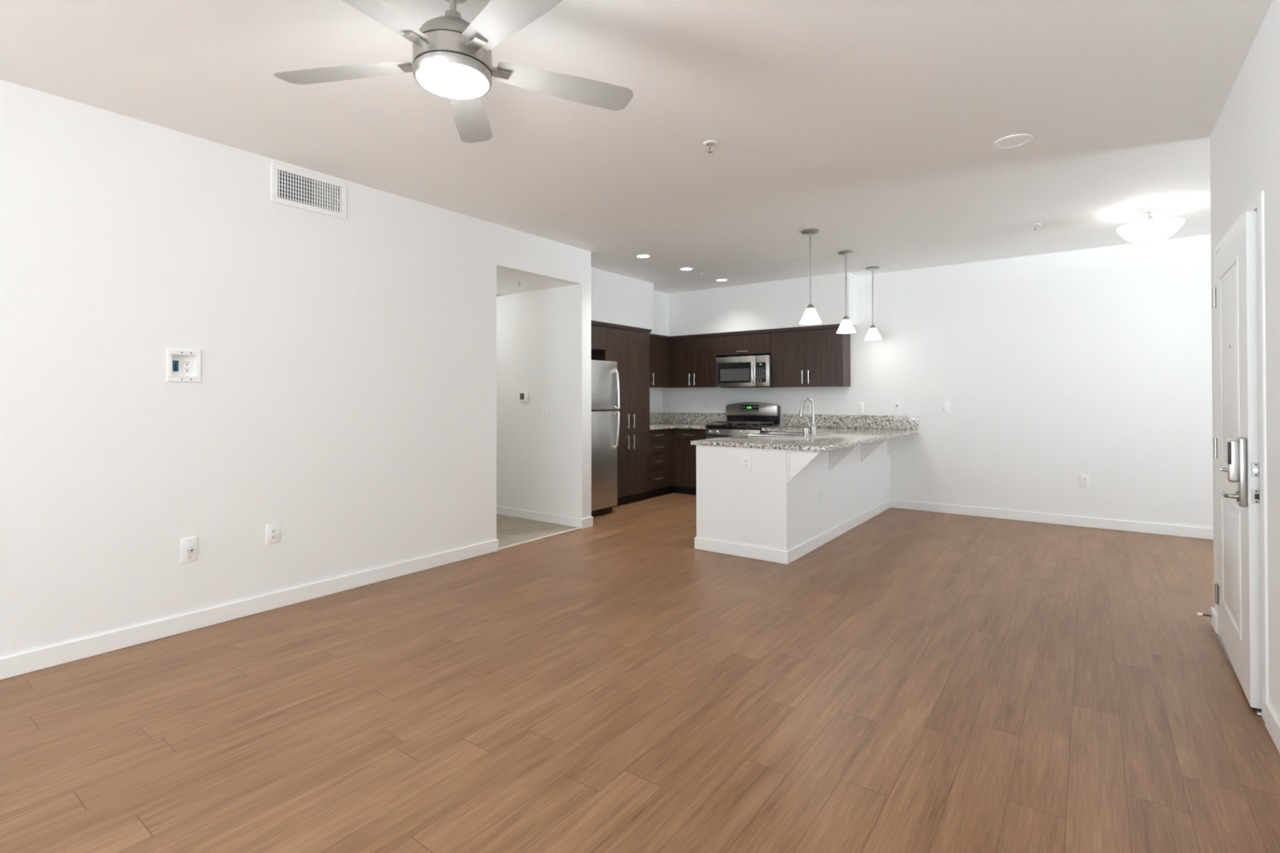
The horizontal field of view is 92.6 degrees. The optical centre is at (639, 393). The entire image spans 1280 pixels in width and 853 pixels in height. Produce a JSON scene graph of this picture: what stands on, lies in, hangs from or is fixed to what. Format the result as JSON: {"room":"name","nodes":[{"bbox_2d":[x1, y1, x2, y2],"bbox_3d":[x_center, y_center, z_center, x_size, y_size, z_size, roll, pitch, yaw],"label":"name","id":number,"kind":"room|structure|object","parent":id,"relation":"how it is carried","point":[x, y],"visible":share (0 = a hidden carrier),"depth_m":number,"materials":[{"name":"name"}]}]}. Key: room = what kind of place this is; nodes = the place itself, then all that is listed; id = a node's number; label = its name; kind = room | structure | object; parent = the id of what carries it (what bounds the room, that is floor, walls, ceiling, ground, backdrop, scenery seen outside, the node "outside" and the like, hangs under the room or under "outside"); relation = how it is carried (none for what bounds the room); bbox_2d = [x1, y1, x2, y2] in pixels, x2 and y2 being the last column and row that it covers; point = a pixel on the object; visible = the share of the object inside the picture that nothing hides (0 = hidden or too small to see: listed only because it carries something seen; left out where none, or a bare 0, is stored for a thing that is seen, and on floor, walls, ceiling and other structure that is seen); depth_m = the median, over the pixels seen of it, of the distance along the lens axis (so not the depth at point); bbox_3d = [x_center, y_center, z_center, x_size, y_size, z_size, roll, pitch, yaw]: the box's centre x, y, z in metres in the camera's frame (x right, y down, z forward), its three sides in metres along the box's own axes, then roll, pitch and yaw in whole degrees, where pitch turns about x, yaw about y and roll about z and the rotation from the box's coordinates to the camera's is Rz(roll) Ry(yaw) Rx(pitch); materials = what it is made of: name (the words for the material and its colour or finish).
{"room":"empty living room","nodes":[
{"label":"empty living room","id":0,"kind":"room"},
{"bbox_2d":[0,79,582,657],"bbox_3d":[-3.617,-0.073,1.966,0.120,2.748,10.119,0,-1,36],"label":"wall","id":1,"kind":"structure","parent":0,"point":[344,398],"depth_m":3.48,"materials":[{"name":"white paint"}]},
{"bbox_2d":[166,349,200,382],"bbox_3d":[-2.522,-0.153,3.377,0.048,0.175,0.155,0,-1,36],"label":"media box","id":2,"kind":"object","parent":1,"relation":"attached to","point":[186,367],"visible":1,"depth_m":3.38,"materials":[{"name":"white plastic"}]},
{"bbox_2d":[182,360,191,373],"bbox_3d":[-2.523,-0.153,3.405,0.007,0.072,0.036,0,-1,36],"label":"receptacle","id":3,"kind":"object","parent":2,"relation":"attached to","point":[186,363],"depth_m":3.40,"materials":[{"name":"white plastic"}]},
{"bbox_2d":[180,536,197,562],"bbox_3d":[-2.478,0.860,3.372,0.043,0.132,0.078,0,-1,36],"label":"cable jack","id":4,"kind":"object","parent":1,"relation":"attached to","point":[188,550],"visible":1,"depth_m":3.38,"materials":[{"name":"white plastic"}]},
{"bbox_2d":[0,538,498,679],"bbox_3d":[-2.732,1.259,3.145,0.133,0.098,5.040,0,-1,36],"label":"baseboard","id":5,"kind":"structure","parent":1,"relation":"attached to","point":[27,662],"depth_m":3.46,"materials":[{"name":"white paint"}]},
{"bbox_2d":[266,522,279,545],"bbox_3d":[-2.235,0.852,3.728,0.011,0.125,0.076,0,-1,36],"label":"wall outlet","id":6,"kind":"object","parent":1,"relation":"attached to","point":[273,530],"visible":1,"depth_m":3.72,"materials":[{"name":"white plastic"}]},
{"bbox_2d":[270,527,276,539],"bbox_3d":[-2.233,0.852,3.727,0.004,0.070,0.035,0,-1,36],"label":"receptacle","id":7,"kind":"object","parent":6,"relation":"attached to","point":[273,530],"depth_m":3.73,"materials":[{"name":"white plastic"}]},
{"bbox_2d":[271,161,346,219],"bbox_3d":[-2.108,-1.292,3.917,0.015,0.243,0.467,0,-1,36],"label":"air vent","id":8,"kind":"object","parent":1,"relation":"in","point":[290,186],"visible":1,"depth_m":3.90,"materials":[{"name":"white plastic"}]},
{"bbox_2d":[496,268,571,294],"bbox_3d":[-2.224,-1.125,6.488,2.982,0.100,1.192,0,-1,36],"label":"ceiling","id":9,"kind":"structure","parent":0,"point":[506,283],"depth_m":6.00,"materials":[{"name":"white paint"}]},
{"bbox_2d":[496,292,506,296],"bbox_3d":[-1.731,-1.069,6.711,0.590,0.012,0.190,0,-1,36],"label":"ceiling vent","id":10,"kind":"object","parent":9,"relation":"in","point":[497,294],"visible":0.26,"depth_m":6.59,"materials":[{"name":"white plastic"}]},
{"bbox_2d":[515,280,523,286],"bbox_3d":[-1.158,-1.054,5.861,0.082,0.054,0.082,0,-1,36],"label":"sprinkler","id":11,"kind":"object","parent":9,"relation":"attached to","point":[517,281],"visible":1,"depth_m":5.85,"materials":[{"name":"white metal"}]},
{"bbox_2d":[496,248,591,519],"bbox_3d":[-1.779,-0.040,6.981,3.102,2.748,0.140,0,-1,36],"label":"wall","id":12,"kind":"structure","parent":0,"point":[544,336],"depth_m":6.30,"materials":[{"name":"white paint"}]},
{"bbox_2d":[519,391,529,401],"bbox_3d":[-1.222,0.030,6.465,0.124,0.098,0.032,0,-1,36],"label":"thermostat","id":13,"kind":"object","parent":12,"relation":"attached to","point":[523,396],"visible":1,"depth_m":6.44,"materials":[{"name":"white plastic"}]},
{"bbox_2d":[496,506,592,528],"bbox_3d":[-1.723,1.284,6.932,2.995,0.098,0.166,0,-1,36],"label":"baseboard","id":14,"kind":"structure","parent":12,"relation":"attached to","point":[586,522],"depth_m":6.27,"materials":[{"name":"white paint"}]},
{"bbox_2d":[542,408,550,421],"bbox_3d":[-0.966,0.217,6.288,0.116,0.125,0.014,0,-1,36],"label":"switch","id":15,"kind":"object","parent":12,"relation":"attached to","point":[545,412],"visible":1,"depth_m":6.29,"materials":[{"name":"white plastic"}]},
{"bbox_2d":[0,0,1272,293],"bbox_3d":[0.791,-1.515,0.660,10.930,0.100,13.227,0,-1,36],"label":"ceiling","id":16,"kind":"structure","parent":0,"point":[873,126],"depth_m":3.16,"materials":[{"name":"white paint"}]},
{"bbox_2d":[273,0,633,142],"bbox_3d":[-0.657,-1.264,2.116,1.311,0.375,1.304,0,-1,36],"label":"ceiling fan","id":17,"kind":"object","parent":16,"relation":"hanging from","point":[452,56],"visible":1,"depth_m":2.12,"materials":[{"name":"grey metal"}]},
{"bbox_2d":[635,253,651,257],"bbox_3d":[0.033,-1.420,6.315,0.172,0.006,0.172,0,-1,36],"label":"recessed light","id":18,"kind":"object","parent":16,"relation":"in","point":[640,255],"visible":1,"depth_m":6.29,"materials":[{"name":"white plastic"}]},
{"bbox_2d":[678,266,693,271],"bbox_3d":[0.526,-1.416,6.946,0.172,0.006,0.172,0,-1,36],"label":"recessed light","id":19,"kind":"object","parent":16,"relation":"in","point":[685,268],"visible":1,"depth_m":6.93,"materials":[{"name":"white plastic"}]},
{"bbox_2d":[703,140,717,153],"bbox_3d":[0.405,-1.416,3.525,0.082,0.054,0.082,0,-1,36],"label":"sprinkler","id":20,"kind":"object","parent":16,"relation":"attached to","point":[709,144],"visible":1,"depth_m":3.52,"materials":[{"name":"white metal"}]},
{"bbox_2d":[715,278,728,281],"bbox_3d":[1.015,-1.412,7.604,0.172,0.006,0.172,0,-1,36],"label":"recessed light","id":21,"kind":"object","parent":16,"relation":"in","point":[719,279],"visible":1,"depth_m":7.61,"materials":[{"name":"white plastic"}]},
{"bbox_2d":[799,228,822,324],"bbox_3d":[1.498,-1.022,5.379,0.191,0.820,0.191,0,-1,36],"label":"pendant light","id":22,"kind":"object","parent":16,"relation":"hanging from","point":[810,317],"visible":1,"depth_m":5.35,"materials":[{"name":"white glass"}]},
{"bbox_2d":[835,250,856,333],"bbox_3d":[2.075,-1.018,6.163,0.191,0.820,0.191,0,-1,36],"label":"pendant light","id":23,"kind":"object","parent":16,"relation":"hanging from","point":[846,326],"visible":1,"depth_m":6.13,"materials":[{"name":"white glass"}]},
{"bbox_2d":[864,266,882,340],"bbox_3d":[2.630,-1.013,6.909,0.191,0.820,0.191,0,-1,36],"label":"pendant light","id":24,"kind":"object","parent":16,"relation":"hanging from","point":[873,334],"visible":1,"depth_m":6.88,"materials":[{"name":"white glass"}]},
{"bbox_2d":[992,133,1033,149],"bbox_3d":[2.135,-1.441,3.503,0.196,0.012,0.196,0,-1,36],"label":"recessed light","id":25,"kind":"object","parent":16,"relation":"in","point":[1011,141],"visible":1,"depth_m":3.49,"materials":[{"name":"white plastic"}]},
{"bbox_2d":[1030,222,1040,231],"bbox_3d":[3.359,-1.410,5.196,0.082,0.054,0.082,0,-1,36],"label":"sprinkler","id":26,"kind":"object","parent":16,"relation":"attached to","point":[1035,225],"visible":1,"depth_m":5.19,"materials":[{"name":"white metal"}]},
{"bbox_2d":[1115,205,1184,243],"bbox_3d":[3.965,-1.312,4.760,0.410,0.259,0.410,0,-1,36],"label":"bowl light","id":27,"kind":"object","parent":16,"relation":"hanging from","point":[1154,229],"visible":1,"depth_m":4.67,"materials":[{"name":"white glass"}]},
{"bbox_2d":[0,492,1279,852],"bbox_3d":[0.797,1.333,0.640,10.930,0.100,13.227,0,-1,36],"label":"floor","id":28,"kind":"structure","parent":0,"point":[912,681],"depth_m":2.52,"materials":[{"name":"brown wood"}]},
{"bbox_2d":[498,527,580,550],"bbox_3d":[-0.901,1.315,5.575,0.030,0.013,1.046,0,-1,36],"label":"trim","id":29,"kind":"structure","parent":28,"relation":"on","point":[578,528],"depth_m":5.54,"materials":[{"name":"beige wood"}]},
{"bbox_2d":[591,360,619,515],"bbox_3d":[-0.751,0.480,6.787,0.842,1.700,0.720,0,-1,36],"label":"refrigerator","id":30,"kind":"object","parent":28,"relation":"on","point":[605,382],"visible":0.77,"depth_m":6.68,"materials":[{"name":"grey metal"}]},
{"bbox_2d":[605,323,651,506],"bbox_3d":[-0.348,0.262,7.551,0.624,2.147,0.864,0,-1,36],"label":"pantry cabinet","id":31,"kind":"object","parent":28,"relation":"on","point":[628,346],"visible":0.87,"depth_m":7.43,"materials":[{"name":"brown wood"}]},
{"bbox_2d":[591,320,608,360],"bbox_3d":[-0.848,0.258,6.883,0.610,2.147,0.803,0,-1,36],"label":"upper cabinet","id":32,"kind":"object","parent":31,"relation":"attached to","point":[598,329],"visible":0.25,"depth_m":6.97,"materials":[{"name":"brown wood"}]},
{"bbox_2d":[645,428,673,498],"bbox_3d":[0.090,0.899,8.161,0.599,0.880,0.658,0,-1,36],"label":"base cabinet","id":33,"kind":"object","parent":28,"relation":"on","point":[661,441],"visible":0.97,"depth_m":7.98,"materials":[{"name":"brown wood"}]},
{"bbox_2d":[672,427,707,494],"bbox_3d":[0.795,0.898,8.290,0.596,0.880,0.624,0,-1,36],"label":"base cabinet","id":34,"kind":"object","parent":28,"relation":"on","point":[684,453],"visible":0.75,"depth_m":8.10,"materials":[{"name":"brown wood"}]},
{"bbox_2d":[649,412,726,430],"bbox_3d":[0.434,0.363,8.238,1.112,0.191,1.185,0,-1,36],"label":"countertop","id":35,"kind":"structure","parent":34,"relation":"on","point":[658,420],"depth_m":8.64,"materials":[{"name":"stone"}]},
{"bbox_2d":[705,401,780,439],"bbox_3d":[1.321,0.720,7.854,0.760,1.228,0.699,0,-1,36],"label":"gas range","id":36,"kind":"object","parent":28,"relation":"on","point":[746,418],"visible":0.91,"depth_m":7.90,"materials":[{"name":"grey metal"}]},
{"bbox_2d":[706,423,778,430],"bbox_3d":[1.307,0.420,7.835,0.756,0.044,0.545,0,-1,36],"label":"cooktop","id":37,"kind":"object","parent":36,"relation":"in","point":[719,426],"depth_m":7.66,"materials":[{"name":"black metal"}]},
{"bbox_2d":[649,387,662,413],"bbox_3d":[-0.556,-0.036,7.936,0.120,2.748,2.848,0,-1,36],"label":"wall","id":38,"kind":"structure","parent":0,"point":[655,393],"depth_m":8.91,"materials":[{"name":"white paint"}]},
{"bbox_2d":[649,333,669,387],"bbox_3d":[0.052,-0.447,8.351,0.329,0.719,0.908,0,-1,36],"label":"upper cabinet","id":39,"kind":"object","parent":38,"relation":"attached to","point":[659,344],"visible":0.48,"depth_m":8.42,"materials":[{"name":"brown wood"}]},
{"bbox_2d":[591,266,856,336],"bbox_3d":[0.629,-1.118,7.070,2.828,0.600,2.848,0,-1,36],"label":"wall","id":40,"kind":"structure","parent":0,"point":[615,299],"depth_m":7.64,"materials":[{"name":"white paint"}]},
{"bbox_2d":[715,328,770,356],"bbox_3d":[1.408,-0.661,8.040,0.770,0.301,0.314,0,-1,36],"label":"upper cabinet","id":41,"kind":"object","parent":40,"relation":"attached to","point":[756,342],"visible":0.95,"depth_m":7.94,"materials":[{"name":"brown wood"}]},
{"bbox_2d":[715,355,777,387],"bbox_3d":[1.407,-0.281,7.981,0.756,0.400,0.451,0,-1,36],"label":"microwave","id":42,"kind":"object","parent":41,"relation":"attached to","point":[745,371],"visible":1,"depth_m":7.82,"materials":[{"name":"grey metal"}]},
{"bbox_2d":[696,439,889,551],"bbox_3d":[1.697,0.881,6.172,0.810,0.880,3.012,0,-1,36],"label":"wall","id":43,"kind":"structure","parent":0,"point":[757,507],"depth_m":5.06,"materials":[{"name":"white paint"}]},
{"bbox_2d":[742,454,751,471],"bbox_3d":[0.858,0.557,4.917,0.076,0.125,0.011,0,-1,36],"label":"wall outlet","id":44,"kind":"object","parent":43,"relation":"attached to","point":[746,460],"visible":1,"depth_m":4.91,"materials":[{"name":"white plastic"}]},
{"bbox_2d":[744,458,748,467],"bbox_3d":[0.856,0.557,4.915,0.035,0.070,0.004,0,-1,36],"label":"receptacle","id":45,"kind":"object","parent":44,"relation":"attached to","point":[746,460],"depth_m":4.91,"materials":[{"name":"white plastic"}]},
{"bbox_2d":[694,499,890,564],"bbox_3d":[1.690,1.272,6.158,0.836,0.098,3.012,0,-1,36],"label":"baseboard","id":46,"kind":"structure","parent":43,"relation":"attached to","point":[716,546],"depth_m":5.06,"materials":[{"name":"white paint"}]},
{"bbox_2d":[690,413,918,452],"bbox_3d":[1.615,0.346,6.225,1.636,0.191,3.029,0,-1,36],"label":"countertop","id":47,"kind":"structure","parent":43,"relation":"on","point":[851,430],"depth_m":6.45,"materials":[{"name":"stone"}]},
{"bbox_2d":[747,431,836,437],"bbox_3d":[1.525,0.496,6.088,0.573,0.203,0.870,0,-1,36],"label":"sink","id":48,"kind":"object","parent":47,"relation":"in","point":[779,433],"visible":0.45,"depth_m":6.10,"materials":[{"name":"silver metal"}]},
{"bbox_2d":[802,428,808,435],"bbox_3d":[1.542,0.357,5.691,0.058,0.070,0.058,0,-1,36],"label":"air gap","id":49,"kind":"object","parent":48,"relation":"on","point":[806,433],"visible":1,"depth_m":5.67,"materials":[{"name":"grey metal"}]},
{"bbox_2d":[798,397,816,435],"bbox_3d":[1.609,0.216,5.885,0.174,0.356,0.071,0,-1,36],"label":"kitchen faucet","id":50,"kind":"object","parent":47,"relation":"on","point":[813,428],"visible":1,"depth_m":5.85,"materials":[{"name":"grey metal"}]},
{"bbox_2d":[786,449,823,482],"bbox_3d":[1.261,0.557,4.671,0.270,0.252,0.052,0,-1,36],"label":"bracket","id":51,"kind":"object","parent":43,"relation":"attached to","point":[797,460],"visible":0.81,"depth_m":4.70,"materials":[{"name":"white paint"}]},
{"bbox_2d":[819,484,823,499],"bbox_3d":[1.580,0.856,5.323,0.011,0.125,0.076,0,-1,36],"label":"wall outlet","id":52,"kind":"object","parent":43,"relation":"attached to","point":[821,491],"visible":1,"depth_m":5.31,"materials":[{"name":"white plastic"}]},
{"bbox_2d":[829,444,857,471],"bbox_3d":[1.820,0.562,5.430,0.270,0.252,0.052,0,-1,36],"label":"bracket","id":53,"kind":"object","parent":43,"relation":"attached to","point":[836,456],"visible":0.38,"depth_m":5.46,"materials":[{"name":"white paint"}]},
{"bbox_2d":[861,438,889,462],"bbox_3d":[2.383,0.566,6.195,0.270,0.252,0.052,0,-1,36],"label":"bracket","id":54,"kind":"object","parent":43,"relation":"attached to","point":[867,449],"visible":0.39,"depth_m":6.22,"materials":[{"name":"white paint"}]},
{"bbox_2d":[887,433,913,453],"bbox_3d":[2.978,0.571,7.005,0.270,0.252,0.052,0,-1,36],"label":"bracket","id":55,"kind":"object","parent":43,"relation":"attached to","point":[892,443],"visible":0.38,"depth_m":7.03,"materials":[{"name":"white paint"}]},
{"bbox_2d":[662,234,1213,528],"bbox_3d":[4.677,-0.060,5.929,10.930,2.748,0.120,0,-1,36],"label":"wall","id":56,"kind":"structure","parent":0,"point":[1052,369],"depth_m":6.25,"materials":[{"name":"white paint"}]},
{"bbox_2d":[666,401,670,409],"bbox_3d":[0.411,0.175,8.987,0.076,0.125,0.011,0,-1,36],"label":"wall outlet","id":57,"kind":"object","parent":56,"relation":"attached to","point":[668,403],"visible":1,"depth_m":8.98,"materials":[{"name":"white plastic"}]},
{"bbox_2d":[649,412,726,424],"bbox_3d":[0.434,0.345,8.238,1.112,0.155,1.185,0,-1,36],"label":"backsplash","id":58,"kind":"structure","parent":56,"relation":"attached to","point":[655,417],"depth_m":8.77,"materials":[{"name":"stone"}]},
{"bbox_2d":[668,333,725,387],"bbox_3d":[0.791,-0.448,8.493,0.763,0.719,0.314,0,-1,36],"label":"upper cabinet","id":59,"kind":"object","parent":56,"relation":"attached to","point":[692,357],"visible":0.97,"depth_m":8.39,"materials":[{"name":"brown wood"}]},
{"bbox_2d":[702,401,707,410],"bbox_3d":[0.917,0.169,8.615,0.076,0.125,0.011,0,-1,36],"label":"wall outlet","id":60,"kind":"object","parent":56,"relation":"attached to","point":[704,403],"visible":1,"depth_m":8.61,"materials":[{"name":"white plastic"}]},
{"bbox_2d":[805,403,811,413],"bbox_3d":[2.124,0.182,7.726,0.076,0.125,0.011,0,-1,36],"label":"wall outlet","id":61,"kind":"object","parent":56,"relation":"attached to","point":[808,406],"visible":1,"depth_m":7.72,"materials":[{"name":"white plastic"}]},
{"bbox_2d":[769,324,850,387],"bbox_3d":[2.093,-0.451,7.535,0.929,0.731,0.314,0,-1,36],"label":"upper cabinet","id":62,"kind":"object","parent":56,"relation":"attached to","point":[811,356],"visible":0.92,"depth_m":7.40,"materials":[{"name":"brown wood"}]},
{"bbox_2d":[782,413,918,429],"bbox_3d":[2.506,0.335,7.437,1.636,0.155,0.020,0,-1,36],"label":"backsplash","id":63,"kind":"structure","parent":56,"relation":"attached to","point":[891,422],"depth_m":7.37,"materials":[{"name":"stone"}]},
{"bbox_2d":[857,402,863,412],"bbox_3d":[2.642,0.162,7.346,0.076,0.125,0.011,0,-1,36],"label":"wall outlet","id":64,"kind":"object","parent":56,"relation":"attached to","point":[860,405],"visible":1,"depth_m":7.34,"materials":[{"name":"white plastic"}]},
{"bbox_2d":[893,402,900,413],"bbox_3d":[2.984,0.163,7.096,0.076,0.125,0.010,0,-1,36],"label":"phone jack","id":65,"kind":"object","parent":56,"relation":"attached to","point":[896,405],"visible":1,"depth_m":7.09,"materials":[{"name":"white plastic"}]},
{"bbox_2d":[942,401,950,413],"bbox_3d":[3.395,0.157,6.790,0.085,0.135,0.014,0,-1,36],"label":"light switch","id":66,"kind":"object","parent":56,"relation":"attached to","point":[945,405],"visible":1,"depth_m":6.79,"materials":[{"name":"white plastic"}]},
{"bbox_2d":[890,499,1213,539],"bbox_3d":[5.934,1.255,4.914,7.477,0.098,0.013,0,-1,36],"label":"baseboard","id":67,"kind":"structure","parent":56,"relation":"attached to","point":[1103,523],"depth_m":6.15,"materials":[{"name":"white paint"}]},
{"bbox_2d":[1080,474,1089,487],"bbox_3d":[4.398,0.859,6.050,0.076,0.125,0.011,0,-1,36],"label":"wall outlet","id":68,"kind":"object","parent":56,"relation":"attached to","point":[1084,478],"visible":1,"depth_m":6.04,"materials":[{"name":"white plastic"}]},
{"bbox_2d":[1082,476,1087,484],"bbox_3d":[4.396,0.859,6.048,0.035,0.070,0.004,0,-1,36],"label":"receptacle","id":69,"kind":"object","parent":68,"relation":"attached to","point":[1084,478],"depth_m":6.05,"materials":[{"name":"white plastic"}]},
{"bbox_2d":[1209,0,1279,719],"bbox_3d":[0.214,-0.100,-0.743,0.120,2.748,10.295,0,-1,36],"label":"wall","id":70,"kind":"structure","parent":0,"point":[1245,137],"depth_m":2.37,"materials":[{"name":"white paint"}]},
{"bbox_2d":[1196,612,1211,617],"bbox_3d":[3.180,1.247,3.449,0.058,0.020,0.020,0,-1,36],"label":"door stop","id":71,"kind":"object","parent":70,"relation":"attached to","point":[1197,613],"visible":1,"depth_m":3.45,"materials":[{"name":"grey"}]},
{"bbox_2d":[1212,210,1261,711],"bbox_3d":[2.765,0.275,2.891,0.124,2.030,0.999,0,-1,38],"label":"door","id":72,"kind":"structure","parent":70,"relation":"in","point":[1235,292],"depth_m":2.63,"materials":[{"name":"white paint"}]},
{"bbox_2d":[1216,635,1261,716],"bbox_3d":[2.834,1.289,2.814,0.150,0.012,1.000,0,-1,36],"label":"threshold","id":73,"kind":"object","parent":70,"relation":"attached to","point":[1258,713],"depth_m":3.04,"materials":[{"name":"grey metal"}]},
{"bbox_2d":[1213,191,1268,722],"bbox_3d":[2.831,0.251,2.810,0.138,2.088,1.140,0,-1,36],"label":"trim","id":74,"kind":"structure","parent":70,"relation":"attached to","point":[1258,204],"depth_m":2.42,"materials":[{"name":"white paint"}]},
{"bbox_2d":[1210,607,1279,753],"bbox_3d":[2.235,1.211,-2.155,5.060,0.098,10.188,0,-1,36],"label":"baseboard","id":75,"kind":"structure","parent":70,"relation":"attached to","point":[1272,721],"depth_m":2.30,"materials":[{"name":"white paint"}]},
{"bbox_3d":[-2.609,1.384,6.844,1.910,0.100,1.332,0,-1,36],"label":"floor","id":76,"kind":"structure","parent":0,"visible":0},
{"bbox_2d":[496,514,577,547],"bbox_3d":[-2.094,1.324,6.452,2.965,0.012,1.072,0,-1,36],"label":"carpet","id":77,"kind":"object","parent":76,"relation":"on","point":[510,530],"visible":0.36,"depth_m":5.92,"materials":[{"name":"beige carpet"}]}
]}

